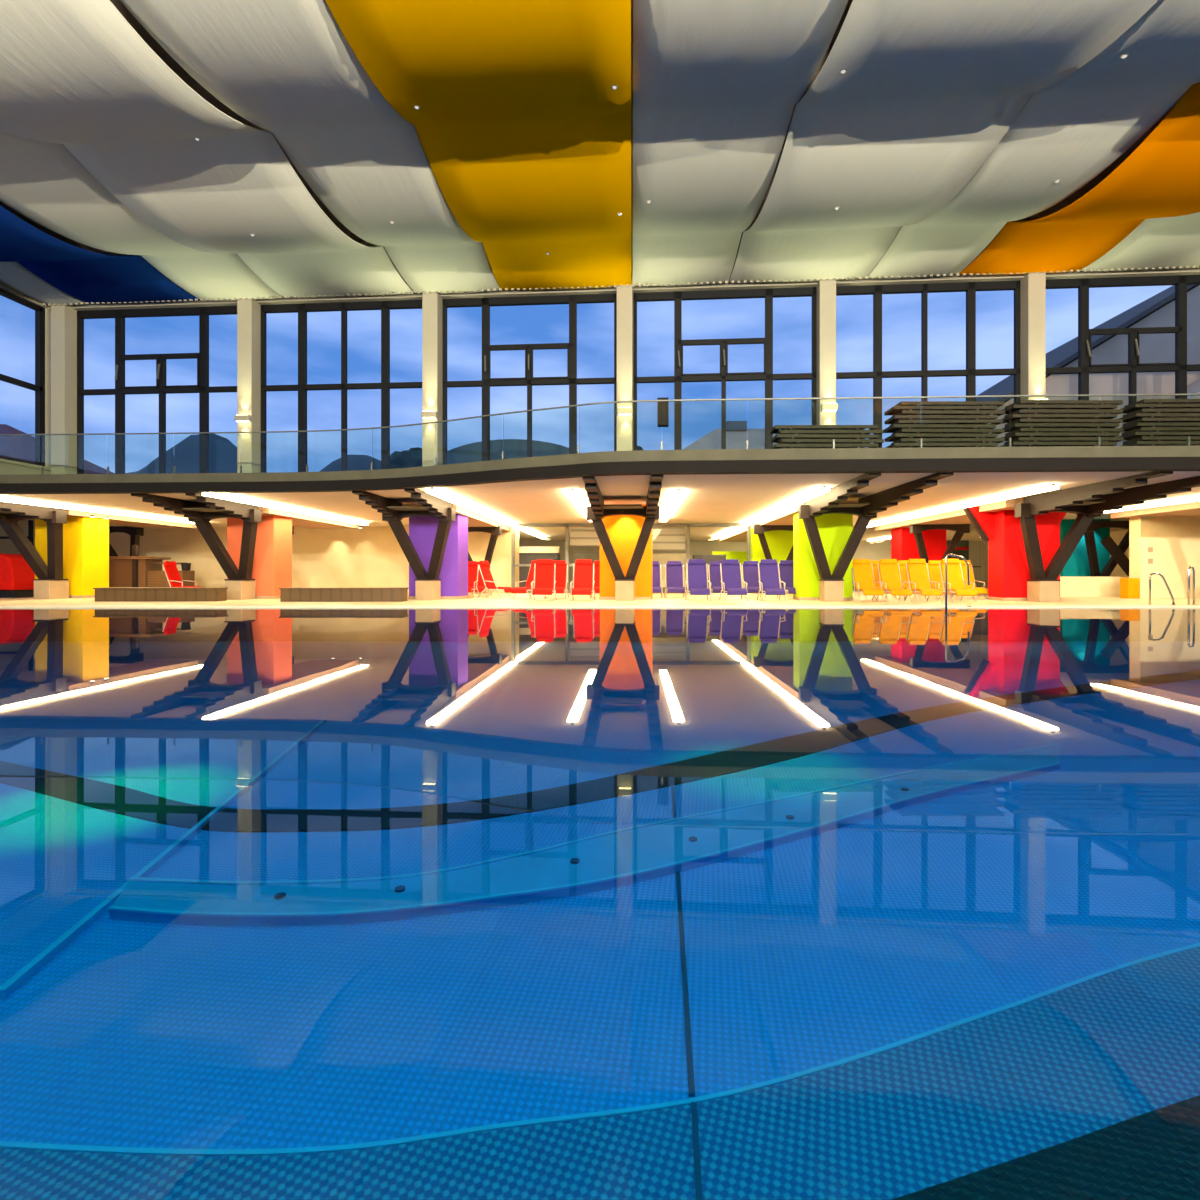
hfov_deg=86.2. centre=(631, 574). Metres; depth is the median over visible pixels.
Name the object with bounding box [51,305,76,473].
column
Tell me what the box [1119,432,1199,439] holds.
sun lounger
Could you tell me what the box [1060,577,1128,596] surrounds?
wall
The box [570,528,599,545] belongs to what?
roller blind
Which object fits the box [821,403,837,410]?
wall lamp
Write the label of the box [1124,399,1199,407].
sun loungers
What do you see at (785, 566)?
lounge chair
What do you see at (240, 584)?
v-support
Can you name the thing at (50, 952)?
rib
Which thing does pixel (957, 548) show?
banner
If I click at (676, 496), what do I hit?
light strip
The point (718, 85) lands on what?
sail
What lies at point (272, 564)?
pillar
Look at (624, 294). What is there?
column
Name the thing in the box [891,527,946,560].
pillar
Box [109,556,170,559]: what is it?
countertop
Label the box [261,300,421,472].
window
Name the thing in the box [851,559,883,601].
lounge chair
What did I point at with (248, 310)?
column
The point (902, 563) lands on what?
lounge chair
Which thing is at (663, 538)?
roller blind
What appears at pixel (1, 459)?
trim
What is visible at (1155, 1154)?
floor
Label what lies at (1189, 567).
handrail
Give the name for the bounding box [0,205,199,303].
sail
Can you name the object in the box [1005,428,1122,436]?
sun lounger
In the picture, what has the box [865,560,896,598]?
lounge chair
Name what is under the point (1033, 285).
column
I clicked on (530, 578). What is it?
lounge chair
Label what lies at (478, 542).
wall
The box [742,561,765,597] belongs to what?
lounge chair
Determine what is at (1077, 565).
pillar
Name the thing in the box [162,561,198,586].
lounge chair
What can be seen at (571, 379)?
window
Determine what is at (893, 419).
sun loungers
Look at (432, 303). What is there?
column
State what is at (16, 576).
pod
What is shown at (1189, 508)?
ceiling beam
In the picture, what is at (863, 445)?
sun lounger
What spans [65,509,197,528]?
ceiling light
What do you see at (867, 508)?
v-support
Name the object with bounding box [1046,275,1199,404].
window
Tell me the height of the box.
0.714 m
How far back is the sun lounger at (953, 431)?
16.38 m
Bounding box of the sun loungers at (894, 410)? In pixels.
[884,406,997,414]
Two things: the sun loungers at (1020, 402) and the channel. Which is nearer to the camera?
the channel
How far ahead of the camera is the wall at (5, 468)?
21.59 m
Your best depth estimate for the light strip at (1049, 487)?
20.05 m
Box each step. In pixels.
[0,943,1199,1199]
[108,743,1060,925]
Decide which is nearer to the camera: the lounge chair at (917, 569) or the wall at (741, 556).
the lounge chair at (917, 569)
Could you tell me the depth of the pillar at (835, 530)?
20.81 m
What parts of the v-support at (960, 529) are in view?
leg, leg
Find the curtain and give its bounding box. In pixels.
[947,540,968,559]
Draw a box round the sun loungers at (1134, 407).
[1121,404,1199,413]
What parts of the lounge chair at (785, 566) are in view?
backrest, seat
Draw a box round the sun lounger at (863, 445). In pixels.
[771,443,877,448]
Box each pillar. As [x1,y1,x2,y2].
[35,517,108,597]
[227,515,291,598]
[408,514,468,598]
[599,505,652,599]
[751,528,792,593]
[793,512,852,599]
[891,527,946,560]
[963,506,1065,600]
[1060,519,1109,576]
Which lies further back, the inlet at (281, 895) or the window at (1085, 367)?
the window at (1085, 367)
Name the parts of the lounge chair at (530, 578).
seat, backrest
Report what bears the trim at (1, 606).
attached to the wall
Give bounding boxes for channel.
[0,671,1199,831]
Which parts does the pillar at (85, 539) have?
skirting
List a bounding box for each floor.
[0,587,1199,604]
[0,648,1199,1148]
[892,1095,1199,1199]
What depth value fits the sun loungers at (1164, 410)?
16.19 m
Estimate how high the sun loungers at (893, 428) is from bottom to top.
0.112 m
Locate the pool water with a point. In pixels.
(32, 640)
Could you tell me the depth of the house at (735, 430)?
61.94 m
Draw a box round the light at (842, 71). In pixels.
[840,69,846,73]
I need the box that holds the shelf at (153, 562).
[153,562,185,563]
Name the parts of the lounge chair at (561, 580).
seat, backrest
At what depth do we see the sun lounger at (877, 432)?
16.49 m
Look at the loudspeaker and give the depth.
20.88 m
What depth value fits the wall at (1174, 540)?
22.60 m
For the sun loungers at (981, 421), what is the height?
0.112 m
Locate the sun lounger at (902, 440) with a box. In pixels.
[891,438,1004,443]
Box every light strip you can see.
[0,496,194,523]
[202,492,368,524]
[426,487,519,527]
[516,527,546,538]
[567,489,591,521]
[659,489,684,521]
[712,527,743,538]
[741,486,829,525]
[867,484,1058,527]
[868,536,890,540]
[1104,496,1199,512]
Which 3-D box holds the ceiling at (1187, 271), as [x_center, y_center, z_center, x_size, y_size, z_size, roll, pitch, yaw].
[2.600,-10.390,21.210,46.753,1.900,0.399,0,0,4]
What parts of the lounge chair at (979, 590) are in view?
backrest, seat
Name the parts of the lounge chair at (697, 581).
backrest, seat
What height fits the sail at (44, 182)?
1.651 m
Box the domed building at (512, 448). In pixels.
[447,439,579,463]
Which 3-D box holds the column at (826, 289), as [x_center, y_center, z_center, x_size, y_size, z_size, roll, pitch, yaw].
[6.300,-6.285,20.840,0.560,6.970,0.740,0,0,4]
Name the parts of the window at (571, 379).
vent sash, vent sash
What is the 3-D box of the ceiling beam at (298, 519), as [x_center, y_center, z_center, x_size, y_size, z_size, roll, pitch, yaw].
[-13.250,-2.205,24.959,2.200,0.270,7.083,0,0,0]
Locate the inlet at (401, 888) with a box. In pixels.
[395,885,404,892]
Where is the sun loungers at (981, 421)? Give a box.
[890,419,1002,428]
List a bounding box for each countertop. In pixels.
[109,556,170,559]
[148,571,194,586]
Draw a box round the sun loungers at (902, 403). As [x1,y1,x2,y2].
[893,401,1003,406]
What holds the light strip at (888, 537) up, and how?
attached to the ceiling at (707, 498)
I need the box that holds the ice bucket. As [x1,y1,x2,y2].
[181,563,190,570]
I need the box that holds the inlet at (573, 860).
[570,858,579,863]
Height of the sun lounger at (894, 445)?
0.112 m
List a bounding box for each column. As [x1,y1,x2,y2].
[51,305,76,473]
[237,299,260,472]
[422,292,442,466]
[617,285,632,450]
[817,279,835,424]
[1020,273,1045,399]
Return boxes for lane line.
[671,785,694,1096]
[691,1102,702,1199]
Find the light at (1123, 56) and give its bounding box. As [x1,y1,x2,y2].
[1120,54,1128,58]
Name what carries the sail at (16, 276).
attached to the wall
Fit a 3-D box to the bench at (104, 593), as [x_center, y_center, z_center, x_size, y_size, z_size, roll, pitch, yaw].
[-14.850,0.610,20.200,3.840,0.430,0.600,0,0,0]
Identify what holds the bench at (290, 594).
on the floor at (520, 598)
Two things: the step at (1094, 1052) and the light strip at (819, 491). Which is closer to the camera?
the step at (1094, 1052)
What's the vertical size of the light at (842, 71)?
0.019 m
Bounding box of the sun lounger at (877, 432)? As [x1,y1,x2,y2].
[777,430,882,434]
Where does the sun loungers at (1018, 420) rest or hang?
on the sun loungers at (1015, 426)
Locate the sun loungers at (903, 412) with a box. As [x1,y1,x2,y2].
[893,410,1004,415]
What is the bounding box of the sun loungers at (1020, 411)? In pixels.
[1004,409,1122,418]
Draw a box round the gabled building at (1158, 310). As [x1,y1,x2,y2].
[976,284,1199,446]
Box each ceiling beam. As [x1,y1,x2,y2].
[210,506,358,528]
[402,503,509,530]
[718,500,857,541]
[1111,501,1199,517]
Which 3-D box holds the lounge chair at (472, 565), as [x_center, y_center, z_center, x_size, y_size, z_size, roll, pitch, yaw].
[-6.084,0.159,23.483,0.774,1.354,1.139,0,0,0]
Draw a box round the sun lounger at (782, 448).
[782,448,816,448]
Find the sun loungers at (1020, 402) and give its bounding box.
[1005,400,1122,408]
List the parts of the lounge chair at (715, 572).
backrest, seat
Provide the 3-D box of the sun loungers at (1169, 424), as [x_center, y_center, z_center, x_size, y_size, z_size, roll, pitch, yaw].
[14.110,-3.800,16.505,2.640,0.112,0.660,0,0,1]
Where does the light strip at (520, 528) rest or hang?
attached to the ceiling at (707, 498)
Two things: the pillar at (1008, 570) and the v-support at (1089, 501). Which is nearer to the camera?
the v-support at (1089, 501)
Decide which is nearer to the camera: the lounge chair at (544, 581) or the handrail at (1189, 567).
the handrail at (1189, 567)
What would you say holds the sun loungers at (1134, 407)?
on the sun loungers at (1164, 410)
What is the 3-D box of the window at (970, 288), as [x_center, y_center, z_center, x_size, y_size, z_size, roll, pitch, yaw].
[9.506,-6.205,20.806,5.937,6.770,0.160,0,0,4]
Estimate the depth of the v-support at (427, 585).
20.46 m
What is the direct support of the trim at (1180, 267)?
attached to the wall at (5, 468)
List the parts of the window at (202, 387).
vent sash, vent sash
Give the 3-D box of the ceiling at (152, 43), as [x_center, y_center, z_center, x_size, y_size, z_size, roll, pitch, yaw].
[2.550,-11.440,7.300,47.100,0.200,33.400,0,0,0]
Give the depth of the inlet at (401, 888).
3.47 m
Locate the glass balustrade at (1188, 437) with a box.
[0,393,1199,473]
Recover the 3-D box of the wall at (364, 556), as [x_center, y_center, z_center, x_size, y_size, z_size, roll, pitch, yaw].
[-21.700,-0.757,31.100,24.600,3.165,0.200,0,0,0]
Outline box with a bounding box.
[1120,578,1139,597]
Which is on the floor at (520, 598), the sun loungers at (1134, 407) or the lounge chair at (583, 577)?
the lounge chair at (583, 577)
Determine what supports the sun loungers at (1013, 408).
on the sun loungers at (1020, 411)
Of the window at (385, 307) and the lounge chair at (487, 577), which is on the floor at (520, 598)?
the lounge chair at (487, 577)
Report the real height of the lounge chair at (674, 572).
1.354 m
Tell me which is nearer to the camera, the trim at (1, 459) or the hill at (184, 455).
the trim at (1, 459)
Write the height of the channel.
0.012 m
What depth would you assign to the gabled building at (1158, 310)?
38.60 m
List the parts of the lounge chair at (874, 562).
backrest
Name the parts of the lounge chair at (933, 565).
backrest, seat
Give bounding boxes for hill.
[125,433,267,473]
[319,455,380,471]
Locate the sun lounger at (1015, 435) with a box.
[1002,432,1119,440]
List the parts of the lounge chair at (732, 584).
rail, backrest, seat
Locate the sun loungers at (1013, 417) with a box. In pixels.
[1002,414,1116,422]
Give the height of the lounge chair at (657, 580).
1.354 m
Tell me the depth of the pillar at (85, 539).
22.77 m
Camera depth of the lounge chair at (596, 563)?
23.07 m
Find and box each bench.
[93,587,227,600]
[279,587,408,601]
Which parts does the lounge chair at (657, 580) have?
backrest, seat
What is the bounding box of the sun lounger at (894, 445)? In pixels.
[885,443,997,447]
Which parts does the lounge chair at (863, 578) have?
rail, backrest, seat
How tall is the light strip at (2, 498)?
0.130 m
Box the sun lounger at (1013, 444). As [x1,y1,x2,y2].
[999,442,1116,446]
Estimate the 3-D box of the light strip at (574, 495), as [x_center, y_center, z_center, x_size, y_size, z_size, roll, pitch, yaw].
[-1.620,-2.273,21.950,0.300,0.130,9.100,0,0,0]
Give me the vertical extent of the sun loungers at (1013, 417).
0.112 m
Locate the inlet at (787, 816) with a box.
[786,815,793,818]
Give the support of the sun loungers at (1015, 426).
on the sun lounger at (1019, 429)
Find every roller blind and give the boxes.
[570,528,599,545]
[653,528,684,549]
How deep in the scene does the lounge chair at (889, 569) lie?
20.46 m
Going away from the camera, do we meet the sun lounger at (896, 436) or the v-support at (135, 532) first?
the sun lounger at (896, 436)
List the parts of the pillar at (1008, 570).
skirting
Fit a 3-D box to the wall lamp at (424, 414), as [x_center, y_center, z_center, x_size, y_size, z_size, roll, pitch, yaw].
[-6.756,-5.340,21.333,0.500,0.230,0.160,0,0,4]
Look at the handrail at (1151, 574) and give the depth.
17.28 m
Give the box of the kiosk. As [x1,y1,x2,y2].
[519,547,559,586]
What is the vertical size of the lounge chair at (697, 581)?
1.354 m
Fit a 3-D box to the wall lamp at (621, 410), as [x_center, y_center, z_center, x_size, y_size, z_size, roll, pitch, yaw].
[-0.226,-5.340,20.856,0.500,0.230,0.160,0,0,4]
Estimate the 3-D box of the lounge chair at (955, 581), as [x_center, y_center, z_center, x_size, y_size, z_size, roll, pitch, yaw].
[10.125,0.159,19.883,0.774,1.354,1.139,0,0,0]
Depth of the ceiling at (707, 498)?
18.84 m
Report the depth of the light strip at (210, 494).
21.12 m
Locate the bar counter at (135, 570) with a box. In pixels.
[109,545,194,586]
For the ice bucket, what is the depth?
25.78 m
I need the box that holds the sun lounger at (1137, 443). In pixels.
[1121,441,1199,445]
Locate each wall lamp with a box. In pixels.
[235,414,250,421]
[421,411,436,418]
[617,407,632,414]
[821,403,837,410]
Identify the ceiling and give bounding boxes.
[0,0,1188,252]
[0,471,1199,540]
[49,217,1199,310]
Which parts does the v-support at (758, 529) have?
leg, leg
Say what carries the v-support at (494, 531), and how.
on the floor at (520, 598)
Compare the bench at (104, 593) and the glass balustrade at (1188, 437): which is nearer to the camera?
the glass balustrade at (1188, 437)
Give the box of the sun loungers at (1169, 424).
[1121,422,1199,431]
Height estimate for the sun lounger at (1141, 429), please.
0.112 m
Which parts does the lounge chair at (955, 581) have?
rail, backrest, seat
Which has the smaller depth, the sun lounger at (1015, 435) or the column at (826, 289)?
the sun lounger at (1015, 435)
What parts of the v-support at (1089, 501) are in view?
leg, plate, leg, soffit panel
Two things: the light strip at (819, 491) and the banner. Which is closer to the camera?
the light strip at (819, 491)
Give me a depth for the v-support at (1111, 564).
25.47 m
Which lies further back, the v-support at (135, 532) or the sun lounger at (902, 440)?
the v-support at (135, 532)
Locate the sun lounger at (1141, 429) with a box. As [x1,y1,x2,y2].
[1122,427,1199,434]
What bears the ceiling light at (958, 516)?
attached to the ceiling at (707, 498)
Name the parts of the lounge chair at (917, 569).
rail, backrest, seat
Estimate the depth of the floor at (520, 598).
19.92 m
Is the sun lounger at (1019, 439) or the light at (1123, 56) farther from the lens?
the sun lounger at (1019, 439)
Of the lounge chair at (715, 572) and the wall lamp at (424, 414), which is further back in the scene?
the lounge chair at (715, 572)
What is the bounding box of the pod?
[0,553,34,597]
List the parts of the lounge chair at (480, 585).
seat, backrest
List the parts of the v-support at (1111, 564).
leg, leg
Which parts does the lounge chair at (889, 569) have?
backrest, seat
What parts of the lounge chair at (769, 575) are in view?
rail, backrest, seat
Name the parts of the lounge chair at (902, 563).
backrest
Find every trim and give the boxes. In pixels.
[0,446,1199,482]
[0,457,1199,493]
[0,458,50,470]
[0,605,1199,607]
[42,266,1199,305]
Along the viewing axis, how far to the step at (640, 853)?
3.74 m
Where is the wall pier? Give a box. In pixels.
[45,308,50,466]
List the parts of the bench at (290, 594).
seat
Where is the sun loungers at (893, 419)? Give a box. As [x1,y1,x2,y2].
[885,415,997,423]
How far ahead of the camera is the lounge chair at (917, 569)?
20.36 m
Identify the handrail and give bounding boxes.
[945,554,970,607]
[1149,573,1175,604]
[1187,566,1196,604]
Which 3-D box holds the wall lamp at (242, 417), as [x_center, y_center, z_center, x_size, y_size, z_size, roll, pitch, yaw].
[-13.256,-5.340,21.808,0.500,0.230,0.160,0,0,4]
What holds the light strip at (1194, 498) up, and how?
attached to the ceiling at (707, 498)
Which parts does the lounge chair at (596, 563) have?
seat, backrest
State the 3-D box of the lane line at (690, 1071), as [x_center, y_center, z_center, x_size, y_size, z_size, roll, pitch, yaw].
[0.273,1.756,3.826,0.022,0.010,3.340,0,0,2]
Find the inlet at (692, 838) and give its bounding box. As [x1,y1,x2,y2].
[689,836,696,841]
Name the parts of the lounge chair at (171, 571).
backrest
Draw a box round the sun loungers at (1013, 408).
[1003,405,1117,413]
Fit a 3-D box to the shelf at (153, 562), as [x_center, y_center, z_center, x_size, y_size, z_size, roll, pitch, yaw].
[-18.650,-0.465,25.850,1.300,0.080,0.100,0,0,0]
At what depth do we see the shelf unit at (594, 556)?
38.00 m
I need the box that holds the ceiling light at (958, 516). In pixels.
[875,498,1023,530]
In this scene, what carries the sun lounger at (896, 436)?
on the sun lounger at (902, 440)
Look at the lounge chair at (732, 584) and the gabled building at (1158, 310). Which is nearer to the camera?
the lounge chair at (732, 584)
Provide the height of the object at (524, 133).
1.698 m
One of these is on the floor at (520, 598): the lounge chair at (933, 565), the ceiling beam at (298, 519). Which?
the lounge chair at (933, 565)
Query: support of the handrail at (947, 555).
in the pool water
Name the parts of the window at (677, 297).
vent sash, vent sash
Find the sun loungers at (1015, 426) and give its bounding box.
[1002,423,1118,431]
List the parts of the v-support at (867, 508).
leg, plate, leg, soffit panel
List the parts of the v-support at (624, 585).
leg, soffit panel, plate, leg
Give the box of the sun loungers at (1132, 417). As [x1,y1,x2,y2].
[1119,413,1199,421]
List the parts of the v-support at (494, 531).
leg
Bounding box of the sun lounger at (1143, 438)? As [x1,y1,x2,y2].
[1123,436,1199,444]
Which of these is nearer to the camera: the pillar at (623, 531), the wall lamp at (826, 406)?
the wall lamp at (826, 406)
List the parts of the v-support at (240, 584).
soffit panel, leg, plate, leg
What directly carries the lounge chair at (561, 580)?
on the floor at (520, 598)
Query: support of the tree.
on the terrace
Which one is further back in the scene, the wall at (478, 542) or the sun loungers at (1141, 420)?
the wall at (478, 542)
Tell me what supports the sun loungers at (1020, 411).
on the sun loungers at (1013, 417)
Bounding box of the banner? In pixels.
[955,547,967,549]
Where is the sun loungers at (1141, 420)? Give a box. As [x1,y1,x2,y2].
[1123,418,1199,426]
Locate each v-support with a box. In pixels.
[0,501,68,598]
[109,526,143,555]
[131,493,261,599]
[352,488,455,599]
[468,526,501,593]
[583,475,662,600]
[753,524,792,593]
[798,473,953,601]
[910,524,969,594]
[1015,471,1199,601]
[1084,521,1128,576]
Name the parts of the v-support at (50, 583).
soffit panel, leg, plate, leg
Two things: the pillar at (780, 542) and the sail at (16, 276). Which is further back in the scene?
the pillar at (780, 542)
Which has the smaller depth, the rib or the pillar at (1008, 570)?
the rib
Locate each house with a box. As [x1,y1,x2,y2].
[0,424,114,473]
[682,421,775,449]
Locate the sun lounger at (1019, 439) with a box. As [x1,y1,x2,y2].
[1004,437,1122,445]
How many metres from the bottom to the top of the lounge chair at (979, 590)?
1.354 m
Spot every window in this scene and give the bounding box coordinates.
[0,288,44,465]
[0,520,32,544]
[77,306,236,473]
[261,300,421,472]
[443,293,616,464]
[511,523,750,592]
[633,287,816,450]
[836,280,1019,447]
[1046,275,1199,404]
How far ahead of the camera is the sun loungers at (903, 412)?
16.36 m
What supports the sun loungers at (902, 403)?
on the sun loungers at (894, 410)
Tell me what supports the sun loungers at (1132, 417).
on the sun loungers at (1141, 420)
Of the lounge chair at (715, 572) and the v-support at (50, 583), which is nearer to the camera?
the v-support at (50, 583)
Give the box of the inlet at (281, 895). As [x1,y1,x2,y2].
[274,892,285,899]
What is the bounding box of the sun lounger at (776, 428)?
[770,425,877,433]
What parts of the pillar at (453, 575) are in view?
skirting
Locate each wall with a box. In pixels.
[0,281,50,474]
[0,527,408,591]
[468,526,518,591]
[519,541,987,586]
[712,551,746,583]
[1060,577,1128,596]
[1110,530,1128,576]
[1129,516,1199,597]
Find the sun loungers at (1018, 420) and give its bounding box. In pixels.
[1005,419,1122,427]
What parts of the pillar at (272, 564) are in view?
skirting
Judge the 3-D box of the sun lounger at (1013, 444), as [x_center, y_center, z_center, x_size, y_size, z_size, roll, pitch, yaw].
[10.999,-3.328,16.582,2.640,0.112,0.660,0,0,-1]
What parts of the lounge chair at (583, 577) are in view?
seat, backrest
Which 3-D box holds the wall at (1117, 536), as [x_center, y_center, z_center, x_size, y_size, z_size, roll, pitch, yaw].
[26.000,-0.757,28.500,0.200,3.165,31.000,0,0,0]
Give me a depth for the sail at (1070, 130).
12.94 m
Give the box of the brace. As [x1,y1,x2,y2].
[1100,537,1128,576]
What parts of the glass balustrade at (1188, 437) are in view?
rail, glass panel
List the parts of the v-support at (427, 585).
soffit panel, leg, plate, leg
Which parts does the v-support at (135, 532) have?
leg, leg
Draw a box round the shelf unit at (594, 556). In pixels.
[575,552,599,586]
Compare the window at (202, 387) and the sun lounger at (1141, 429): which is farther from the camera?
the window at (202, 387)
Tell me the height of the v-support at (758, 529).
2.950 m
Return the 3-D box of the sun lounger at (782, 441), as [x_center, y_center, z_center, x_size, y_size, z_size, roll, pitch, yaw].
[5.168,-3.446,16.805,2.640,0.112,0.660,0,0,-1]
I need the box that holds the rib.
[0,719,326,999]
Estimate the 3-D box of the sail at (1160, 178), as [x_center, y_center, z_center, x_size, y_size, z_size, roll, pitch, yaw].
[12.125,-8.786,4.190,3.620,1.848,32.214,0,0,0]
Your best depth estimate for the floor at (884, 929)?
3.57 m
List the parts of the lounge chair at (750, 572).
backrest, seat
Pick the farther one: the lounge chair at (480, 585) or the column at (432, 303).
the lounge chair at (480, 585)
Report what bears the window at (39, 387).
in the wall at (5, 468)
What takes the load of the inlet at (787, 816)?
on the step at (640, 853)
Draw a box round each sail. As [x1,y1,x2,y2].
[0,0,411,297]
[0,131,283,300]
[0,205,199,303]
[0,262,85,305]
[120,0,499,292]
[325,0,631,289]
[632,0,847,285]
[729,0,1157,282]
[868,0,1199,278]
[959,82,1199,274]
[1080,212,1199,271]
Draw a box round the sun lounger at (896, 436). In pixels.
[884,433,997,441]
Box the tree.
[390,447,421,468]
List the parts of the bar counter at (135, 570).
post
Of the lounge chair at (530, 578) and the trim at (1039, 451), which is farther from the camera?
the lounge chair at (530, 578)
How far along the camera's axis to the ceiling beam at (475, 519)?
24.45 m
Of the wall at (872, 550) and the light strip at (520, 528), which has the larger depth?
the wall at (872, 550)
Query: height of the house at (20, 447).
8.200 m
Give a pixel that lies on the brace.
(1108, 543)
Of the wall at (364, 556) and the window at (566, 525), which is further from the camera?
the wall at (364, 556)
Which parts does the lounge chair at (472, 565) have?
backrest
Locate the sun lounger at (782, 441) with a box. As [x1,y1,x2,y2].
[776,439,883,444]
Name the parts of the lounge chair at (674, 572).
backrest, seat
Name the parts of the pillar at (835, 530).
skirting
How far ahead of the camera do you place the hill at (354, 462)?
154.54 m
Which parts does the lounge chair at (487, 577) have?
backrest, rail, seat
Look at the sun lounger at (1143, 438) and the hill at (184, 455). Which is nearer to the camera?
the sun lounger at (1143, 438)
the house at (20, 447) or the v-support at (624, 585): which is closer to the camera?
the v-support at (624, 585)
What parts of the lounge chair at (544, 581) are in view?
seat, backrest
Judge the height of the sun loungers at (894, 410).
0.112 m
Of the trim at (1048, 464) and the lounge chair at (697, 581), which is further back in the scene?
the lounge chair at (697, 581)
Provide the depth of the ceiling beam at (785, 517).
25.64 m
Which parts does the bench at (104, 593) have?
seat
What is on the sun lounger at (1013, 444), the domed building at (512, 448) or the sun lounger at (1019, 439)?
the sun lounger at (1019, 439)
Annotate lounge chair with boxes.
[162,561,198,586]
[468,561,479,597]
[471,562,491,596]
[477,561,512,597]
[511,560,546,598]
[531,559,556,600]
[544,561,568,598]
[570,559,594,600]
[589,561,599,598]
[653,561,662,597]
[664,561,685,597]
[685,559,711,600]
[708,561,730,597]
[719,559,747,600]
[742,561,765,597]
[757,559,785,600]
[777,560,795,597]
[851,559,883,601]
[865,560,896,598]
[876,559,911,601]
[893,560,925,598]
[904,559,941,601]
[927,560,958,598]
[937,559,977,601]
[952,560,987,598]
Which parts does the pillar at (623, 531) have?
skirting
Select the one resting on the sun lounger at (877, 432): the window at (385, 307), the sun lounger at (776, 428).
the sun lounger at (776, 428)
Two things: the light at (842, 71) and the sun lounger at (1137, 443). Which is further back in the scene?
the sun lounger at (1137, 443)
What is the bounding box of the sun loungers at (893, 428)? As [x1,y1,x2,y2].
[883,424,995,432]
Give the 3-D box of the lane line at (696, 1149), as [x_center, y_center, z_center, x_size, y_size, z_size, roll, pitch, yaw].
[0.159,1.478,1.523,0.016,0.008,0.537,0,0,3]
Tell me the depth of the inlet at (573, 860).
3.81 m
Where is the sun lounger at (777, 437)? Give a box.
[771,434,878,442]
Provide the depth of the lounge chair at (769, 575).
20.97 m
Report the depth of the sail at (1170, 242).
18.57 m
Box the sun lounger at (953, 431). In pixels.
[891,429,1003,437]
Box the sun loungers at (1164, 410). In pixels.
[1123,408,1199,416]
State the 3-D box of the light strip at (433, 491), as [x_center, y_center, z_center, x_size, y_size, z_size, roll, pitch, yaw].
[-5.350,-2.273,23.450,0.300,0.130,12.700,0,0,0]
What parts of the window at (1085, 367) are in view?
vent sash, vent sash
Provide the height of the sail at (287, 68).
1.651 m
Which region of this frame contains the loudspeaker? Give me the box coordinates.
[657,397,668,426]
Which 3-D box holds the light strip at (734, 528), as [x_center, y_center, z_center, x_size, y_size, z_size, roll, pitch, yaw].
[5.050,-2.273,34.300,0.300,0.130,9.400,0,0,0]
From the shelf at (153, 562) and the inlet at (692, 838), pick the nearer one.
the inlet at (692, 838)
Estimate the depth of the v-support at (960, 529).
26.30 m
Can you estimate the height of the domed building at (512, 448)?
10.400 m

